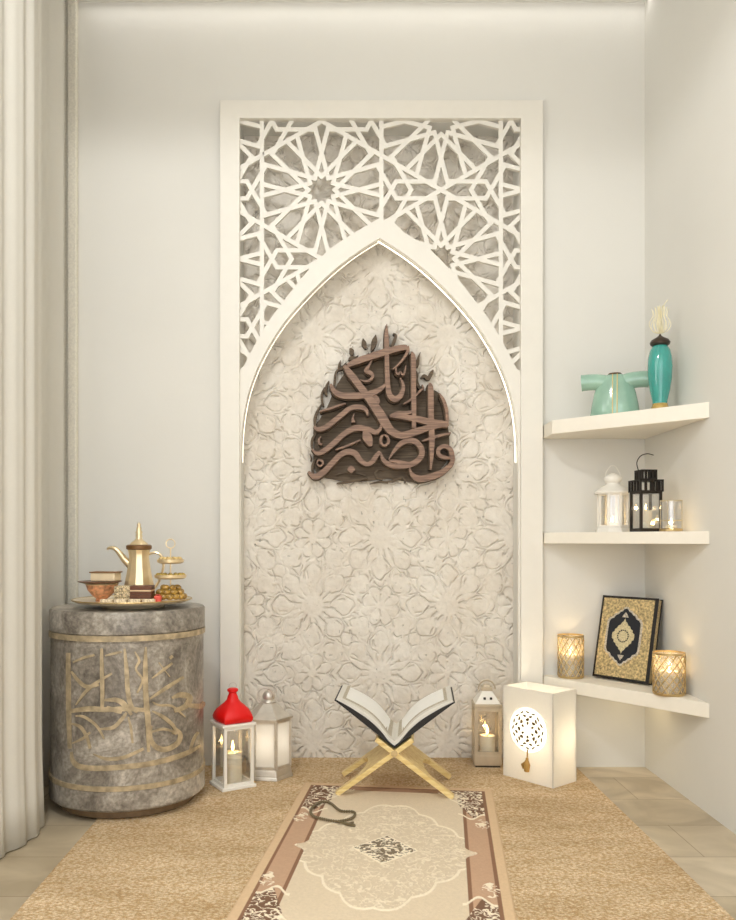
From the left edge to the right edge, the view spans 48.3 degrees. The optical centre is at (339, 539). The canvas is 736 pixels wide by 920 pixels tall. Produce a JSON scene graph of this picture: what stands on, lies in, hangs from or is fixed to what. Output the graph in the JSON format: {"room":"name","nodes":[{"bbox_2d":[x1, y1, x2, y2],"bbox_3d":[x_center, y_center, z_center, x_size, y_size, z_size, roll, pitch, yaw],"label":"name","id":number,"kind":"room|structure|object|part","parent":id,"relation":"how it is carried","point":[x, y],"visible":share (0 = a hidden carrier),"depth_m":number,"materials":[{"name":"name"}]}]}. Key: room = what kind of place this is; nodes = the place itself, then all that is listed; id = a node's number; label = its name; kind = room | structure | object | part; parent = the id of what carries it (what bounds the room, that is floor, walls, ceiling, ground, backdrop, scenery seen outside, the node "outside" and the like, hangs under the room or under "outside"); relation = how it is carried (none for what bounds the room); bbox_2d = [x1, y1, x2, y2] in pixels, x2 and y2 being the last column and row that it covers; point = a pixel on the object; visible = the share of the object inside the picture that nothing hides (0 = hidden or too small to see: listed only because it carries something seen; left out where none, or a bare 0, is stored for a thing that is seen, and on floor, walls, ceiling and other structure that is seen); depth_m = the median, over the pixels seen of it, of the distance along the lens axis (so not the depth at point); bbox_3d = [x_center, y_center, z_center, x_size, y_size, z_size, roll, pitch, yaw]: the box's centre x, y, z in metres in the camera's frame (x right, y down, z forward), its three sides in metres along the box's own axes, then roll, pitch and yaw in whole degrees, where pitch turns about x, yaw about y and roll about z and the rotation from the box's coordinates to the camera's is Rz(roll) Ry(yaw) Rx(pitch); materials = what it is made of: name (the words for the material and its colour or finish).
{"room":"home prayer room","nodes":[
{"label":"home prayer room","id":0,"kind":"room"},
{"bbox_2d":[78,2,644,766],"bbox_3d":[0.027,-0.547,3.005,2.095,2.695,0.230,0,0,0],"label":"wall","id":1,"kind":"structure","parent":0,"point":[153,77],"depth_m":2.89,"materials":[{"name":"paint"}]},
{"bbox_2d":[64,0,77,604],"bbox_3d":[-0.970,-0.547,2.874,0.098,2.695,0.029,0,0,0],"label":"trim","id":2,"kind":"structure","parent":1,"relation":"attached to","point":[70,6],"depth_m":2.86,"materials":[{"name":"paint"}]},
{"bbox_2d":[220,100,542,766],"bbox_3d":[0.145,-0.367,2.882,1.127,2.335,0.043,0,0,0],"label":"frame","id":3,"kind":"object","parent":1,"relation":"attached to","point":[525,384],"visible":0.97,"depth_m":2.88,"materials":[{"name":"paint"}]},
{"bbox_2d":[77,0,645,1],"bbox_3d":[0.028,-1.945,1.050,2.495,0.100,4.300,0,0,0],"label":"ceiling","id":4,"kind":"structure","parent":0,"point":[77,0],"depth_m":2.88,"materials":[{"name":"paint"}]},
{"bbox_2d":[0,0,63,857],"bbox_3d":[-0.892,-0.541,1.988,0.153,2.675,1.674,0,0,1],"label":"curtain","id":5,"kind":"object","parent":4,"relation":"hanging from","point":[31,31],"visible":0.88,"depth_m":2.18,"materials":[{"name":"fabric"}]},
{"bbox_2d":[0,767,735,919],"bbox_3d":[0.028,0.850,1.050,2.495,0.100,4.300,0,0,0],"label":"floor","id":6,"kind":"structure","parent":0,"point":[703,847],"depth_m":2.21,"materials":[{"name":"stone"}]},
{"bbox_2d":[10,757,734,919],"bbox_3d":[0.068,0.796,1.595,1.515,0.007,2.790,0,0,0],"label":"mat","id":7,"kind":"object","parent":6,"relation":"on","point":[571,853],"visible":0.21,"depth_m":2.05,"materials":[{"name":"beige carpet"}]},
{"bbox_2d":[48,602,204,818],"bbox_3d":[-0.652,0.498,2.530,0.466,0.589,0.466,0,0,0],"label":"side table","id":8,"kind":"object","parent":7,"relation":"on","point":[127,704],"visible":0.95,"depth_m":2.33,"materials":[{"name":"grey stone"}]},
{"bbox_2d":[71,595,191,608],"bbox_3d":[-0.632,0.191,2.500,0.358,0.026,0.358,0,0,0],"label":"serving tray","id":9,"kind":"object","parent":8,"relation":"on","point":[90,600],"visible":0.59,"depth_m":2.39,"materials":[{"name":"gold metal"}]},
{"bbox_2d":[85,583,118,601],"bbox_3d":[-0.718,0.158,2.475,0.099,0.055,0.099,0,0,0],"label":"patterned bowl","id":10,"kind":"object","parent":9,"relation":"on","point":[99,591],"visible":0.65,"depth_m":2.44,"materials":[{"name":"brown ceramic"}]},
{"bbox_2d":[77,580,121,583],"bbox_3d":[-0.724,0.127,2.475,0.132,0.007,0.132,0,0,0],"label":"plate","id":11,"kind":"object","parent":10,"relation":"on","point":[82,581],"visible":0.85,"depth_m":2.44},
{"bbox_2d":[89,571,122,580],"bbox_3d":[-0.706,0.109,2.475,0.082,0.028,0.057,0,0,8],"label":"box","id":12,"kind":"object","parent":11,"relation":"on","point":[95,575],"visible":1,"depth_m":2.45,"materials":[{"name":"beige ceramic"}]},
{"bbox_3d":[-0.706,0.097,2.475,0.082,0.004,0.057,0,0,8],"label":"lid","id":13,"kind":"part","parent":12,"relation":"part of","materials":[{"name":"brown wood"}]},
{"bbox_2d":[100,599,113,602],"bbox_3d":[-0.675,0.177,2.376,0.035,0.013,0.019,0,0,0],"label":"nougat","id":14,"kind":"object","parent":9,"relation":"on","point":[101,600],"visible":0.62,"depth_m":2.37,"materials":[{"name":"beige food"}]},
{"bbox_2d":[114,599,127,602],"bbox_3d":[-0.635,0.177,2.376,0.035,0.013,0.019,0,0,0],"label":"nougat","id":15,"kind":"object","parent":9,"relation":"on","point":[115,600],"visible":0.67,"depth_m":2.37,"materials":[{"name":"beige food"}]},
{"bbox_2d":[114,597,129,598],"bbox_3d":[-0.639,0.177,2.425,0.048,0.016,0.044,0,0,0],"label":"box","id":16,"kind":"object","parent":9,"relation":"on","point":[115,597],"visible":0.26,"depth_m":2.40,"materials":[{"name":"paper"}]},
{"bbox_2d":[114,592,129,596],"bbox_3d":[-0.639,0.160,2.425,0.048,0.016,0.044,0,0,0],"label":"box","id":17,"kind":"object","parent":16,"relation":"on","point":[116,594],"visible":0.66,"depth_m":2.40,"materials":[{"name":"paper"}]},
{"bbox_2d":[114,585,130,591],"bbox_3d":[-0.639,0.143,2.425,0.048,0.016,0.044,0,0,0],"label":"box","id":18,"kind":"object","parent":17,"relation":"on","point":[119,588],"visible":0.77,"depth_m":2.40,"materials":[{"name":"paper"}]},
{"bbox_2d":[128,599,141,602],"bbox_3d":[-0.594,0.177,2.376,0.035,0.013,0.019,0,0,0],"label":"nougat","id":19,"kind":"object","parent":9,"relation":"on","point":[129,600],"visible":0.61,"depth_m":2.37,"materials":[{"name":"beige food"}]},
{"bbox_2d":[107,523,164,590],"bbox_3d":[-0.628,0.065,2.534,0.159,0.241,0.100,0,0,28],"label":"coffee pot","id":20,"kind":"object","parent":9,"relation":"on","point":[137,564],"visible":0.86,"depth_m":2.50,"materials":[{"name":"gold metal"}]},
{"bbox_3d":[-0.678,0.053,2.530,0.085,0.070,0.026,0,0,0],"label":"spout","id":21,"kind":"part","parent":20,"relation":"part of","materials":[{"name":"gold metal"}]},
{"bbox_3d":[-0.620,-0.020,2.530,0.062,0.072,0.062,0,0,0],"label":"lid","id":22,"kind":"part","parent":20,"relation":"part of","materials":[{"name":"gold metal"}]},
{"bbox_3d":[-0.620,0.107,2.530,0.100,0.157,0.100,0,0,0],"label":"pot","id":23,"kind":"part","parent":20,"relation":"part of","materials":[{"name":"gold metal"}]},
{"bbox_3d":[-0.568,0.096,2.530,0.053,0.121,0.008,0,0,0],"label":"handle","id":24,"kind":"part","parent":20,"relation":"part of","materials":[{"name":"gold metal"}]},
{"bbox_2d":[130,593,154,598],"bbox_3d":[-0.584,0.172,2.425,0.062,0.026,0.050,0,0,0],"label":"cake","id":25,"kind":"object","parent":9,"relation":"on","point":[132,596],"visible":0.4,"depth_m":2.40,"materials":[{"name":"brown food"}]},
{"bbox_2d":[130,585,154,593],"bbox_3d":[-0.584,0.146,2.425,0.062,0.025,0.050,0,0,0],"label":"cake","id":26,"kind":"object","parent":25,"relation":"on","point":[134,589],"visible":1,"depth_m":2.40,"materials":[{"name":"brown food"}]},
{"bbox_2d":[142,599,154,601],"bbox_3d":[-0.554,0.177,2.376,0.035,0.013,0.019,0,0,0],"label":"nougat","id":27,"kind":"object","parent":9,"relation":"on","point":[143,600],"visible":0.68,"depth_m":2.37,"materials":[{"name":"beige food"}]},
{"bbox_2d":[154,594,161,601],"bbox_3d":[-0.533,0.172,2.400,0.020,0.026,0.020,0,0,0],"label":"candy","id":28,"kind":"object","parent":9,"relation":"on","point":[158,598],"visible":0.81,"depth_m":2.39,"materials":[{"name":"red food"}]},
{"bbox_2d":[154,539,186,600],"bbox_3d":[-0.511,0.090,2.470,0.104,0.189,0.104,0,0,0],"label":"tiered stand","id":29,"kind":"object","parent":9,"relation":"on","point":[177,561],"visible":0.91,"depth_m":2.44,"materials":[{"name":"gold metal"}]},
{"bbox_2d":[161,585,169,589],"bbox_3d":[-0.521,0.142,2.452,0.026,0.017,0.018,0,0,4],"label":"date","id":30,"kind":"object","parent":29,"relation":"on","point":[164,587],"visible":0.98,"depth_m":2.44,"materials":[{"name":"brown food"}]},
{"bbox_2d":[163,589,169,594],"bbox_3d":[-0.514,0.155,2.438,0.026,0.018,0.018,0,0,-41],"label":"date","id":31,"kind":"object","parent":29,"relation":"on","point":[167,591],"visible":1,"depth_m":2.43,"materials":[{"name":"brown food"}]},
{"bbox_2d":[166,594,172,599],"bbox_3d":[-0.506,0.169,2.429,0.026,0.018,0.018,0,0,23],"label":"date","id":32,"kind":"object","parent":29,"relation":"on","point":[168,596],"visible":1,"depth_m":2.42,"materials":[{"name":"brown food"}]},
{"bbox_3d":[-0.511,0.011,2.470,0.030,0.030,0.003,0,0,0],"label":"ring handle","id":33,"kind":"part","parent":29,"relation":"part of","materials":[{"name":"gold metal"}]},
{"bbox_2d":[170,589,177,594],"bbox_3d":[-0.495,0.155,2.442,0.018,0.018,0.025,0,0,37],"label":"date","id":34,"kind":"object","parent":29,"relation":"on","point":[173,591],"visible":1,"depth_m":2.44,"materials":[{"name":"brown food"}]},
{"bbox_2d":[173,594,179,599],"bbox_3d":[-0.487,0.169,2.436,0.018,0.018,0.025,0,0,30],"label":"date","id":35,"kind":"object","parent":29,"relation":"on","point":[175,596],"visible":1,"depth_m":2.43,"materials":[{"name":"brown food"}]},
{"bbox_2d":[209,682,255,791],"bbox_3d":[-0.347,0.627,2.652,0.118,0.332,0.116,0,0,-31],"label":"lantern","id":36,"kind":"object","parent":7,"relation":"on","point":[232,714],"visible":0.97,"depth_m":2.62,"materials":[{"name":"white metal"}]},
{"bbox_3d":[-0.411,0.688,2.668,0.009,0.189,0.009,0,0,-31],"label":"post","id":37,"kind":"part","parent":36,"relation":"part of","materials":[{"name":"white metal"}]},
{"bbox_3d":[-0.363,0.688,2.588,0.009,0.189,0.009,0,0,-31],"label":"post","id":38,"kind":"part","parent":36,"relation":"part of","materials":[{"name":"white metal"}]},
{"bbox_3d":[-0.347,0.688,2.652,0.100,0.189,0.100,0,0,-31],"label":"rail","id":39,"kind":"part","parent":36,"relation":"part of","materials":[{"name":"white metal"}]},
{"bbox_3d":[-0.347,0.589,2.652,0.116,0.009,0.112,0,0,-31],"label":"plate","id":40,"kind":"part","parent":36,"relation":"part of","materials":[{"name":"white metal"}]},
{"bbox_2d":[227,741,241,783],"bbox_3d":[-0.347,0.715,2.652,0.060,0.136,0.060,0,0,0],"label":"candle","id":41,"kind":"object","parent":36,"relation":"in","point":[234,757],"visible":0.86,"depth_m":2.62,"materials":[{"name":"wax"}]},
{"bbox_3d":[-0.331,0.688,2.716,0.009,0.189,0.009,0,0,-31],"label":"post","id":42,"kind":"part","parent":36,"relation":"part of","materials":[{"name":"white metal"}]},
{"bbox_3d":[-0.283,0.688,2.636,0.009,0.189,0.009,0,0,-31],"label":"post","id":43,"kind":"part","parent":36,"relation":"part of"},
{"bbox_2d":[245,687,292,781],"bbox_3d":[-0.240,0.644,2.765,0.166,0.298,0.144,0,0,7],"label":"lantern","id":44,"kind":"object","parent":7,"relation":"on","point":[273,727],"visible":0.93,"depth_m":2.71,"materials":[{"name":"silver metal"}]},
{"bbox_3d":[-0.311,0.678,2.774,0.010,0.162,0.010,0,0,7],"label":"post","id":45,"kind":"part","parent":44,"relation":"part of","materials":[{"name":"silver metal"}]},
{"bbox_3d":[-0.297,0.678,2.741,0.002,0.142,0.062,0,0,-23],"label":"glass pane","id":46,"kind":"part","parent":44,"relation":"part of","materials":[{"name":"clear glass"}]},
{"bbox_3d":[-0.283,0.678,2.708,0.010,0.162,0.010,0,0,37],"label":"post","id":47,"kind":"part","parent":44,"relation":"part of","materials":[{"name":"silver metal"}]},
{"bbox_3d":[-0.250,0.523,2.746,0.055,0.055,0.003,0,0,7],"label":"ring handle","id":48,"kind":"part","parent":44,"relation":"part of","materials":[{"name":"silver metal"}]},
{"bbox_3d":[-0.248,0.678,2.703,0.062,0.142,0.002,0,0,7],"label":"glass pane","id":49,"kind":"part","parent":44,"relation":"part of","materials":[{"name":"white glass"}]},
{"bbox_3d":[-0.240,0.678,2.765,0.150,0.162,0.132,0,0,7],"label":"rail","id":50,"kind":"part","parent":44,"relation":"part of","materials":[{"name":"silver metal"}]},
{"bbox_3d":[-0.212,0.678,2.699,0.010,0.162,0.010,0,0,-23],"label":"post","id":51,"kind":"part","parent":44,"relation":"part of","materials":[{"name":"silver metal"}]},
{"bbox_3d":[-0.190,0.678,2.728,0.002,0.142,0.062,0,0,37],"label":"glass pane","id":52,"kind":"part","parent":44,"relation":"part of","materials":[{"name":"white glass"}]},
{"bbox_3d":[-0.169,0.678,2.756,0.010,0.162,0.010,0,0,7],"label":"post","id":53,"kind":"part","parent":44,"relation":"part of","materials":[{"name":"silver metal"}]},
{"bbox_2d":[226,782,516,919],"bbox_3d":[0.114,0.789,2.091,0.602,0.007,1.091,0,0,7],"label":"rug","id":54,"kind":"object","parent":7,"relation":"on","point":[411,852],"visible":0.98,"depth_m":2.02,"materials":[{"name":"beige fabric"}]},
{"bbox_2d":[309,800,355,826],"bbox_3d":[-0.019,0.784,2.344,0.119,0.010,0.222,0,0,-40],"label":"beads","id":55,"kind":"object","parent":54,"relation":"on","point":[342,821],"visible":1,"depth_m":2.32},
{"bbox_2d":[335,734,453,798],"bbox_3d":[0.178,0.700,2.635,0.364,0.184,0.256,0,0,6],"label":"book stand","id":56,"kind":"object","parent":7,"relation":"on","point":[405,752],"visible":0.85,"depth_m":2.53,"materials":[{"name":"brown wood"}]},
{"bbox_2d":[334,684,454,747],"bbox_3d":[0.178,0.562,2.635,0.371,0.154,0.234,0,0,5],"label":"open book","id":57,"kind":"object","parent":56,"relation":"on","point":[363,707],"visible":1,"depth_m":2.56,"materials":[{"name":"paper"}]},
{"bbox_3d":[0.094,0.548,2.662,0.134,0.109,0.170,0,0,5],"label":"text panel","id":58,"kind":"part","parent":57,"relation":"part of","materials":[{"name":"white paper"}]},
{"bbox_3d":[0.266,0.548,2.646,0.134,0.109,0.170,0,0,6],"label":"text panel","id":59,"kind":"part","parent":57,"relation":"part of","materials":[{"name":"white paper"}]},
{"bbox_2d":[471,680,501,766],"bbox_3d":[0.518,0.642,2.900,0.096,0.301,0.094,0,0,3],"label":"lantern","id":60,"kind":"object","parent":7,"relation":"on","point":[485,700],"visible":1,"depth_m":2.86,"materials":[{"name":"beige metal"}]},
{"bbox_3d":[0.479,0.668,2.943,0.011,0.166,0.011,0,0,3],"label":"post","id":61,"kind":"part","parent":60,"relation":"part of","materials":[{"name":"beige metal"}]},
{"bbox_3d":[0.475,0.668,2.861,0.011,0.166,0.011,0,0,3],"label":"post","id":62,"kind":"part","parent":60,"relation":"part of","materials":[{"name":"beige metal"}]},
{"bbox_3d":[0.518,0.668,2.900,0.090,0.166,0.090,0,0,3],"label":"rail","id":63,"kind":"part","parent":60,"relation":"part of","materials":[{"name":"beige metal"}]},
{"bbox_3d":[0.518,0.579,2.900,0.096,0.013,0.092,0,0,3],"label":"plate","id":64,"kind":"part","parent":60,"relation":"part of","materials":[{"name":"beige metal"}]},
{"bbox_3d":[0.517,0.509,2.890,0.063,0.033,0.005,0,0,3],"label":"handle","id":65,"kind":"part","parent":60,"relation":"part of","materials":[{"name":"beige metal"}]},
{"bbox_2d":[480,726,494,751],"bbox_3d":[0.522,0.704,2.905,0.052,0.097,0.052,0,0,0],"label":"candle","id":66,"kind":"object","parent":60,"relation":"in","point":[487,741],"visible":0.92,"depth_m":2.89,"materials":[{"name":"wax"}]},
{"bbox_3d":[0.561,0.668,2.939,0.011,0.166,0.011,0,0,3],"label":"post","id":67,"kind":"part","parent":60,"relation":"part of","materials":[{"name":"beige metal"}]},
{"bbox_3d":[0.557,0.668,2.857,0.011,0.166,0.011,0,0,3],"label":"post","id":68,"kind":"part","parent":60,"relation":"part of","materials":[{"name":"beige metal"}]},
{"bbox_2d":[503,681,575,788],"bbox_3d":[0.656,0.642,2.725,0.147,0.302,0.201,0,0,-40],"label":"lamp","id":69,"kind":"object","parent":7,"relation":"on","point":[539,720],"visible":1,"depth_m":2.67,"materials":[{"name":"white plastic"}]},
{"bbox_3d":[0.601,0.642,2.807,0.127,0.302,0.004,0,0,-40],"label":"panel","id":70,"kind":"part","parent":69,"relation":"part of","materials":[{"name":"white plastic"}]},
{"bbox_3d":[0.617,0.642,2.692,0.004,0.302,0.200,0,0,-40],"label":"panel","id":71,"kind":"part","parent":69,"relation":"part of","materials":[{"name":"white plastic"}]},
{"bbox_3d":[0.712,0.642,2.771,0.004,0.302,0.200,0,0,-40],"label":"panel","id":72,"kind":"part","parent":69,"relation":"part of","materials":[{"name":"white plastic"}]},
{"bbox_3d":[0.727,0.642,2.656,0.127,0.302,0.004,0,0,-40],"label":"panel","id":73,"kind":"part","parent":69,"relation":"part of","materials":[{"name":"white plastic"}]},
{"bbox_2d":[645,0,735,833],"bbox_3d":[1.135,-0.547,1.050,0.120,2.695,4.300,0,0,0],"label":"wall","id":74,"kind":"structure","parent":0,"point":[690,45],"depth_m":2.48,"materials":[{"name":"paint"}]},
{"bbox_2d":[543,402,708,438],"bbox_3d":[0.893,-0.379,2.638,0.362,0.046,0.504,0,0,0],"label":"corner shelf","id":75,"kind":"object","parent":74,"relation":"attached to","point":[638,424],"visible":0.9,"depth_m":2.62,"materials":[{"name":"paint"}]},
{"bbox_2d":[581,371,648,415],"bbox_3d":[0.905,-0.476,2.699,0.214,0.149,0.100,0,0,20],"label":"vase","id":76,"kind":"object","parent":75,"relation":"on","point":[615,392],"visible":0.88,"depth_m":2.67,"materials":[{"name":"teal ceramic"}]},
{"bbox_2d":[647,300,672,408],"bbox_3d":[0.999,-0.576,2.560,0.075,0.349,0.075,0,0,18],"label":"bottle","id":77,"kind":"object","parent":75,"relation":"on","point":[660,361],"visible":0.96,"depth_m":2.54,"materials":[{"name":"ceramic"}]},
{"bbox_2d":[543,675,708,717],"bbox_3d":[0.893,0.497,2.638,0.362,0.044,0.504,0,0,0],"label":"corner shelf","id":78,"kind":"object","parent":74,"relation":"attached to","point":[639,694],"visible":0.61,"depth_m":2.62,"materials":[{"name":"paint"}]},
{"bbox_2d":[557,633,583,678],"bbox_3d":[0.799,0.402,2.841,0.090,0.147,0.090,0,0,0],"label":"candle holder","id":79,"kind":"object","parent":78,"relation":"on","point":[581,636],"visible":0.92,"depth_m":2.82,"materials":[{"name":"gold glass"}]},
{"bbox_2d":[562,650,578,675],"bbox_3d":[0.799,0.421,2.841,0.056,0.091,0.056,0,0,0],"label":"candle","id":80,"kind":"object","parent":79,"relation":"in","point":[566,656],"visible":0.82,"depth_m":2.82,"materials":[{"name":"wax"}]},
{"bbox_2d":[592,595,662,684],"bbox_3d":[0.971,0.334,2.773,0.089,0.282,0.212,0,0,-38],"label":"book","id":81,"kind":"object","parent":78,"relation":"on","point":[629,627],"visible":0.94,"depth_m":2.75,"materials":[{"name":"gold metal"}]},
{"bbox_2d":[652,650,685,696],"bbox_3d":[1.013,0.410,2.525,0.097,0.130,0.097,0,0,0],"label":"candle holder","id":82,"kind":"object","parent":78,"relation":"on","point":[680,693],"visible":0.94,"depth_m":2.50,"materials":[{"name":"gold glass"}]},
{"bbox_2d":[659,667,678,692],"bbox_3d":[1.013,0.425,2.525,0.056,0.083,0.056,0,0,0],"label":"candle","id":83,"kind":"object","parent":82,"relation":"in","point":[665,674],"visible":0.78,"depth_m":2.50,"materials":[{"name":"wax"}]},
{"bbox_2d":[543,531,708,543],"bbox_3d":[0.893,-0.007,2.638,0.362,0.038,0.504,0,0,0],"label":"corner shelf","id":84,"kind":"object","parent":74,"relation":"attached to","point":[663,537],"visible":0.9,"depth_m":2.60,"materials":[{"name":"paint"}]},
{"bbox_2d":[594,465,629,531],"bbox_3d":[0.910,-0.138,2.735,0.120,0.223,0.120,0,0,-11],"label":"lantern","id":85,"kind":"object","parent":84,"relation":"on","point":[612,488],"visible":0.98,"depth_m":2.71,"materials":[{"name":"metal"}]},
{"bbox_3d":[0.870,-0.099,2.761,0.007,0.110,0.007,0,0,34],"label":"post","id":86,"kind":"part","parent":85,"relation":"part of","materials":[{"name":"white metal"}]},
{"bbox_3d":[0.864,-0.099,2.726,0.007,0.110,0.007,0,0,-11],"label":"post","id":87,"kind":"part","parent":85,"relation":"part of","materials":[{"name":"white metal"}]},
{"bbox_3d":[0.901,-0.099,2.781,0.007,0.110,0.007,0,0,-11],"label":"post","id":88,"kind":"part","parent":85,"relation":"part of","materials":[{"name":"white metal"}]},
{"bbox_3d":[0.884,-0.099,2.695,0.007,0.110,0.007,0,0,34],"label":"post","id":89,"kind":"part","parent":85,"relation":"part of","materials":[{"name":"white metal"}]},
{"bbox_3d":[0.910,-0.099,2.735,0.093,0.110,0.093,0,0,-34],"label":"rail","id":90,"kind":"part","parent":85,"relation":"part of","materials":[{"name":"white metal"}]},
{"bbox_3d":[0.936,-0.099,2.775,0.007,0.110,0.007,0,0,34],"label":"post","id":91,"kind":"part","parent":85,"relation":"part of","materials":[{"name":"white metal"}]},
{"bbox_3d":[0.919,-0.099,2.688,0.007,0.110,0.007,0,0,-11],"label":"post","id":92,"kind":"part","parent":85,"relation":"part of","materials":[{"name":"white metal"}]},
{"bbox_3d":[0.957,-0.099,2.744,0.007,0.110,0.007,0,0,-11],"label":"post","id":93,"kind":"part","parent":85,"relation":"part of","materials":[{"name":"white metal"}]},
{"bbox_3d":[0.950,-0.099,2.709,0.007,0.110,0.007,0,0,34],"label":"post","id":94,"kind":"part","parent":85,"relation":"part of","materials":[{"name":"white metal"}]},
{"bbox_2d":[628,453,663,531],"bbox_3d":[0.972,-0.151,2.605,0.079,0.250,0.079,0,0,-7],"label":"lantern","id":95,"kind":"object","parent":84,"relation":"on","point":[656,485],"visible":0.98,"depth_m":2.58,"materials":[{"name":"metal"}]},
{"bbox_3d":[0.935,-0.092,2.633,0.007,0.120,0.007,0,0,-7],"label":"post","id":96,"kind":"part","parent":95,"relation":"part of","materials":[{"name":"black metal"}]},
{"bbox_3d":[0.943,-0.092,2.569,0.007,0.120,0.007,0,0,-7],"label":"post","id":97,"kind":"part","parent":95,"relation":"part of","materials":[{"name":"black metal"}]},
{"bbox_3d":[0.972,-0.092,2.605,0.070,0.120,0.070,0,0,-7],"label":"rail","id":98,"kind":"part","parent":95,"relation":"part of","materials":[{"name":"black metal"}]},
{"bbox_2d":[643,505,651,527],"bbox_3d":[0.972,-0.074,2.605,0.038,0.084,0.038,0,0,0],"label":"candle","id":99,"kind":"object","parent":95,"relation":"in","point":[647,514],"visible":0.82,"depth_m":2.59,"materials":[{"name":"wax"}]},
{"bbox_3d":[1.000,-0.092,2.641,0.007,0.120,0.007,0,0,-7],"label":"post","id":100,"kind":"part","parent":95,"relation":"part of","materials":[{"name":"metal"}]},
{"bbox_3d":[1.008,-0.092,2.577,0.007,0.120,0.007,0,0,-7],"label":"post","id":101,"kind":"part","parent":95,"relation":"part of","materials":[{"name":"black metal"}]},
{"bbox_2d":[659,500,682,531],"bbox_3d":[1.018,-0.074,2.522,0.068,0.096,0.068,0,0,0],"label":"tealight holder","id":102,"kind":"object","parent":84,"relation":"on","point":[667,520],"visible":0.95,"depth_m":2.50,"materials":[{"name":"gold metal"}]},
{"bbox_3d":[0.140,-0.336,3.061,0.982,2.272,0.119,0,0,0],"label":"wall","id":103,"kind":"structure","parent":0,"visible":0},
{"bbox_2d":[244,136,512,757],"bbox_3d":[0.141,-0.336,2.996,0.983,2.272,0.021,0,0,0],"label":"stone panel","id":104,"kind":"object","parent":103,"relation":"attached to","point":[380,564],"visible":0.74,"depth_m":2.99,"materials":[{"name":"beige stone"}]},
{"bbox_2d":[307,324,454,483],"bbox_3d":[0.147,-0.487,2.958,0.532,0.570,0.067,0,0,0],"label":"sculpture","id":105,"kind":"object","parent":104,"relation":"attached to","point":[378,422],"visible":1,"depth_m":2.95,"materials":[{"name":"brown wood"}]}
]}

